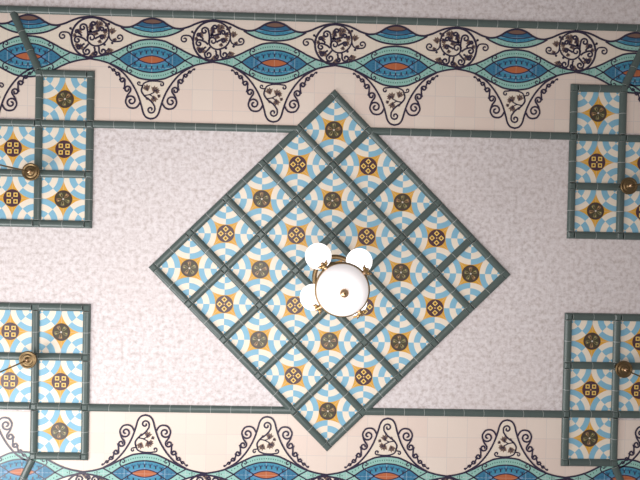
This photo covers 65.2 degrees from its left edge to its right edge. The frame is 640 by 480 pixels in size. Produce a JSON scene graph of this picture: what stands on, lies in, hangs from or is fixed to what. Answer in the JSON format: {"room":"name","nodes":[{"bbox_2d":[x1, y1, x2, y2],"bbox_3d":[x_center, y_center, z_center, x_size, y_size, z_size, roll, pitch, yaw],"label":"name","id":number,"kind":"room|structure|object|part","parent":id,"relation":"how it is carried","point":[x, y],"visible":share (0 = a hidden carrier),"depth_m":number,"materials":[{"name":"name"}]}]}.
{"room":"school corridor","nodes":[
{"label":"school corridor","id":0,"kind":"room"},
{"bbox_2d":[0,0,639,465],"bbox_3d":[0.081,0.232,3.785,6.900,0.060,6.000,1,-89,-1],"label":"ceiling","id":1,"kind":"structure","parent":0,"point":[150,186],"depth_m":3.75,"materials":[{"name":"paint"}]},
{"bbox_2d":[10,12,40,70],"bbox_3d":[-2.170,-1.465,3.682,0.056,0.022,0.451,-24,-89,-1],"label":"trim","id":2,"kind":"structure","parent":1,"relation":"attached to","point":[16,20],"depth_m":3.67,"materials":[{"name":"tile"}]},
{"bbox_2d":[18,458,34,479],"bbox_3d":[-2.239,1.834,3.715,0.056,0.022,0.451,26,-90,-1],"label":"trim","id":3,"kind":"structure","parent":1,"relation":"attached to","point":[27,469],"depth_m":3.71,"materials":[{"name":"tile"}]},
{"bbox_2d":[0,302,90,459],"bbox_3d":[-2.119,1.050,3.708,0.806,0.026,1.166,1,-89,-1],"label":"mosaic","id":4,"kind":"object","parent":1,"relation":"attached to","point":[55,391],"visible":0.98,"depth_m":3.71,"materials":[{"name":"tile"}]},
{"bbox_2d":[0,351,36,372],"bbox_3d":[-2.102,0.872,3.056,0.154,1.274,0.154,1,-89,-1],"label":"pendant lamp","id":5,"kind":"object","parent":4,"relation":"hanging from","point":[27,359],"visible":1,"depth_m":3.61,"materials":[{"name":"brown metal"}]},
{"bbox_3d":[-2.103,0.872,3.096,0.010,1.005,0.010,24,-90,-1],"label":"rod","id":6,"kind":"part","parent":5,"relation":"part of","materials":[{"name":"brown metal"}]},
{"bbox_2d":[0,69,94,227],"bbox_3d":[-2.082,-0.676,3.690,0.806,0.026,1.166,1,-89,-1],"label":"mosaic","id":7,"kind":"object","parent":1,"relation":"attached to","point":[60,143],"visible":0.99,"depth_m":3.70,"materials":[{"name":"tile"}]},
{"bbox_2d":[0,163,39,180],"bbox_3d":[-2.073,-0.485,3.042,0.154,1.274,0.154,1,-89,-1],"label":"pendant lamp","id":8,"kind":"object","parent":7,"relation":"hanging from","point":[30,171],"visible":1,"depth_m":3.60,"materials":[{"name":"brown metal"}]},
{"bbox_3d":[-2.074,-0.485,3.083,0.010,1.005,0.010,-21,-89,-1],"label":"rod","id":9,"kind":"part","parent":8,"relation":"part of","materials":[{"name":"brown metal"}]},
{"bbox_2d":[88,404,290,413],"bbox_3d":[-0.968,1.265,3.734,1.505,0.022,0.056,1,-89,-1],"label":"trim","id":10,"kind":"structure","parent":1,"relation":"attached to","point":[92,407],"depth_m":3.73,"materials":[{"name":"tile"}]},
{"bbox_2d":[93,120,296,132],"bbox_3d":[-0.923,-0.843,3.713,1.505,0.022,0.056,1,-89,-1],"label":"trim","id":11,"kind":"structure","parent":1,"relation":"attached to","point":[96,123],"depth_m":3.71,"materials":[{"name":"tile"}]},
{"bbox_2d":[0,13,639,132],"bbox_3d":[0.112,-1.227,3.737,6.045,0.006,0.808,1,-89,-1],"label":"frieze","id":12,"kind":"object","parent":1,"relation":"attached to","point":[147,69],"visible":1,"depth_m":3.73,"materials":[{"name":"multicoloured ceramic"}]},
{"bbox_2d":[0,67,34,110],"bbox_3d":[-2.426,-1.081,3.687,0.645,0.002,0.412,1,-89,-1],"label":"pendant","id":13,"kind":"object","parent":12,"relation":"on","point":[17,84],"depth_m":3.69,"materials":[{"name":"ceramic"}]},
{"bbox_2d":[108,64,194,119],"bbox_3d":[-1.252,-1.098,3.710,0.645,0.002,0.412,1,-89,-1],"label":"pendant","id":14,"kind":"object","parent":12,"relation":"on","point":[135,91],"depth_m":3.71,"materials":[{"name":"ceramic"}]},
{"bbox_2d":[231,67,316,122],"bbox_3d":[-0.345,-1.079,3.728,0.645,0.002,0.412,1,-89,-1],"label":"pendant","id":15,"kind":"object","parent":12,"relation":"on","point":[258,94],"depth_m":3.73,"materials":[{"name":"tile"}]},
{"bbox_2d":[353,70,437,125],"bbox_3d":[0.562,-1.060,3.746,0.645,0.002,0.412,1,-89,-1],"label":"pendant","id":16,"kind":"object","parent":12,"relation":"on","point":[380,97],"depth_m":3.75,"materials":[{"name":"ceramic"}]},
{"bbox_2d":[473,74,557,128],"bbox_3d":[1.470,-1.041,3.764,0.645,0.002,0.412,1,-89,-1],"label":"pendant","id":17,"kind":"object","parent":12,"relation":"on","point":[500,101],"depth_m":3.76,"materials":[{"name":"ceramic"}]},
{"bbox_2d":[628,83,639,101],"bbox_3d":[2.642,-0.975,3.787,0.645,0.002,0.412,1,-89,-1],"label":"pendant","id":18,"kind":"object","parent":12,"relation":"on","point":[633,88],"depth_m":3.78,"materials":[{"name":"ceramic"}]},
{"bbox_2d":[0,411,639,479],"bbox_3d":[0.050,1.692,3.766,6.045,0.006,0.808,1,-89,-1],"label":"frieze","id":19,"kind":"object","parent":1,"relation":"attached to","point":[122,445],"visible":1,"depth_m":3.76,"materials":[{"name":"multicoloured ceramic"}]},
{"bbox_2d":[0,417,28,461],"bbox_3d":[-2.479,1.440,3.712,0.645,0.002,0.412,1,-89,-1],"label":"pendant","id":20,"kind":"object","parent":19,"relation":"on","point":[14,431],"depth_m":3.72,"materials":[{"name":"tile"}]},
{"bbox_2d":[101,414,187,468],"bbox_3d":[-1.307,1.506,3.736,0.645,0.002,0.412,1,-89,-1],"label":"pendant","id":21,"kind":"object","parent":19,"relation":"on","point":[128,441],"depth_m":3.74,"materials":[{"name":"ceramic"}]},
{"bbox_2d":[223,416,308,470],"bbox_3d":[-0.400,1.525,3.754,0.645,0.002,0.412,1,-89,-1],"label":"pendant","id":22,"kind":"object","parent":19,"relation":"on","point":[250,443],"depth_m":3.75,"materials":[{"name":"ceramic"}]},
{"bbox_2d":[344,418,428,471],"bbox_3d":[0.507,1.544,3.772,0.645,0.002,0.412,1,-89,-1],"label":"pendant","id":23,"kind":"object","parent":19,"relation":"on","point":[372,444],"depth_m":3.77,"materials":[{"name":"ceramic"}]},
{"bbox_2d":[464,419,547,472],"bbox_3d":[1.414,1.563,3.789,0.645,0.002,0.412,1,-89,-1],"label":"pendant","id":24,"kind":"object","parent":19,"relation":"on","point":[490,445],"depth_m":3.79,"materials":[{"name":"ceramic"}]},
{"bbox_2d":[618,426,639,468],"bbox_3d":[2.588,1.546,3.812,0.645,0.002,0.412,1,-89,-1],"label":"pendant","id":25,"kind":"object","parent":19,"relation":"on","point":[628,436],"depth_m":3.81,"materials":[{"name":"tile"}]},
{"bbox_2d":[0,5,639,31],"bbox_3d":[0.121,-1.649,3.725,6.045,0.022,0.056,1,-89,-1],"label":"trim","id":26,"kind":"structure","parent":1,"relation":"attached to","point":[3,8],"depth_m":3.71,"materials":[{"name":"tile"}]},
{"bbox_2d":[148,89,510,450],"bbox_3d":[0.081,0.233,3.742,1.922,0.026,1.922,-44,-89,0],"label":"mosaic","id":27,"kind":"object","parent":1,"relation":"attached to","point":[237,279],"visible":0.94,"depth_m":3.75,"materials":[{"name":"tile"}]},
{"bbox_2d":[300,243,371,318],"bbox_3d":[0.099,0.240,3.013,0.414,1.440,0.414,7,-90,-1],"label":"chandelier","id":28,"kind":"object","parent":27,"relation":"hanging from","point":[341,289],"visible":1,"depth_m":2.43,"materials":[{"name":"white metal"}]},
{"bbox_3d":[-0.043,0.349,3.056,0.162,0.162,0.162,1,-89,-1],"label":"lamp shade","id":29,"kind":"part","parent":28,"relation":"part of","materials":[{"name":"white glass"}]},
{"bbox_3d":[-0.011,0.099,3.054,0.162,0.162,0.162,1,-89,-1],"label":"lamp shade","id":30,"kind":"part","parent":28,"relation":"part of","materials":[{"name":"white glass"}]},
{"bbox_3d":[0.111,0.246,2.411,0.260,0.139,0.260,1,-89,-1],"label":"lamp shade","id":31,"kind":"part","parent":28,"relation":"part of","materials":[{"name":"white glass"}]},
{"bbox_3d":[0.240,0.131,3.059,0.162,0.162,0.162,1,-89,-1],"label":"lamp shade","id":32,"kind":"part","parent":28,"relation":"part of","materials":[{"name":"white glass"}]},
{"bbox_2d":[365,408,562,417],"bbox_3d":[1.085,1.308,3.774,1.505,0.022,0.056,1,-89,-1],"label":"trim","id":33,"kind":"structure","parent":1,"relation":"attached to","point":[374,411],"depth_m":3.77,"materials":[{"name":"tile"}]},
{"bbox_2d":[371,127,569,139],"bbox_3d":[1.130,-0.800,3.753,1.505,0.022,0.056,1,-89,-1],"label":"trim","id":34,"kind":"structure","parent":1,"relation":"attached to","point":[380,131],"depth_m":3.75,"materials":[{"name":"tile"}]},
{"bbox_2d":[561,313,639,466],"bbox_3d":[2.245,1.142,3.794,0.806,0.026,1.166,1,-89,-1],"label":"mosaic","id":35,"kind":"object","parent":1,"relation":"attached to","point":[594,397],"visible":0.98,"depth_m":3.80,"materials":[{"name":"tile"}]},
{"bbox_2d":[614,361,639,377],"bbox_3d":[2.261,0.964,3.142,0.154,1.274,0.154,1,-89,-1],"label":"pendant lamp","id":36,"kind":"object","parent":35,"relation":"hanging from","point":[623,369],"visible":1,"depth_m":3.70,"materials":[{"name":"brown metal"}]},
{"bbox_2d":[567,84,639,239],"bbox_3d":[2.281,-0.585,3.777,0.806,0.026,1.166,1,-89,-1],"label":"mosaic","id":37,"kind":"object","parent":1,"relation":"attached to","point":[601,156],"visible":0.91,"depth_m":3.78,"materials":[{"name":"tile"}]},
{"bbox_2d":[619,177,639,194],"bbox_3d":[2.290,-0.393,3.129,0.154,1.274,0.154,1,-89,-1],"label":"pendant lamp","id":38,"kind":"object","parent":37,"relation":"hanging from","point":[628,185],"visible":1,"depth_m":3.68,"materials":[{"name":"brown metal"}]},
{"bbox_2d":[611,465,623,479],"bbox_3d":[2.332,1.930,3.805,0.056,0.022,0.451,-24,-89,-1],"label":"trim","id":39,"kind":"structure","parent":1,"relation":"attached to","point":[617,473],"depth_m":3.79,"materials":[{"name":"tile"}]},
{"bbox_2d":[622,47,639,85],"bbox_3d":[2.402,-1.369,3.772,0.056,0.022,0.451,26,-90,-1],"label":"trim","id":40,"kind":"structure","parent":1,"relation":"attached to","point":[636,61],"depth_m":3.76,"materials":[{"name":"tile"}]}
]}

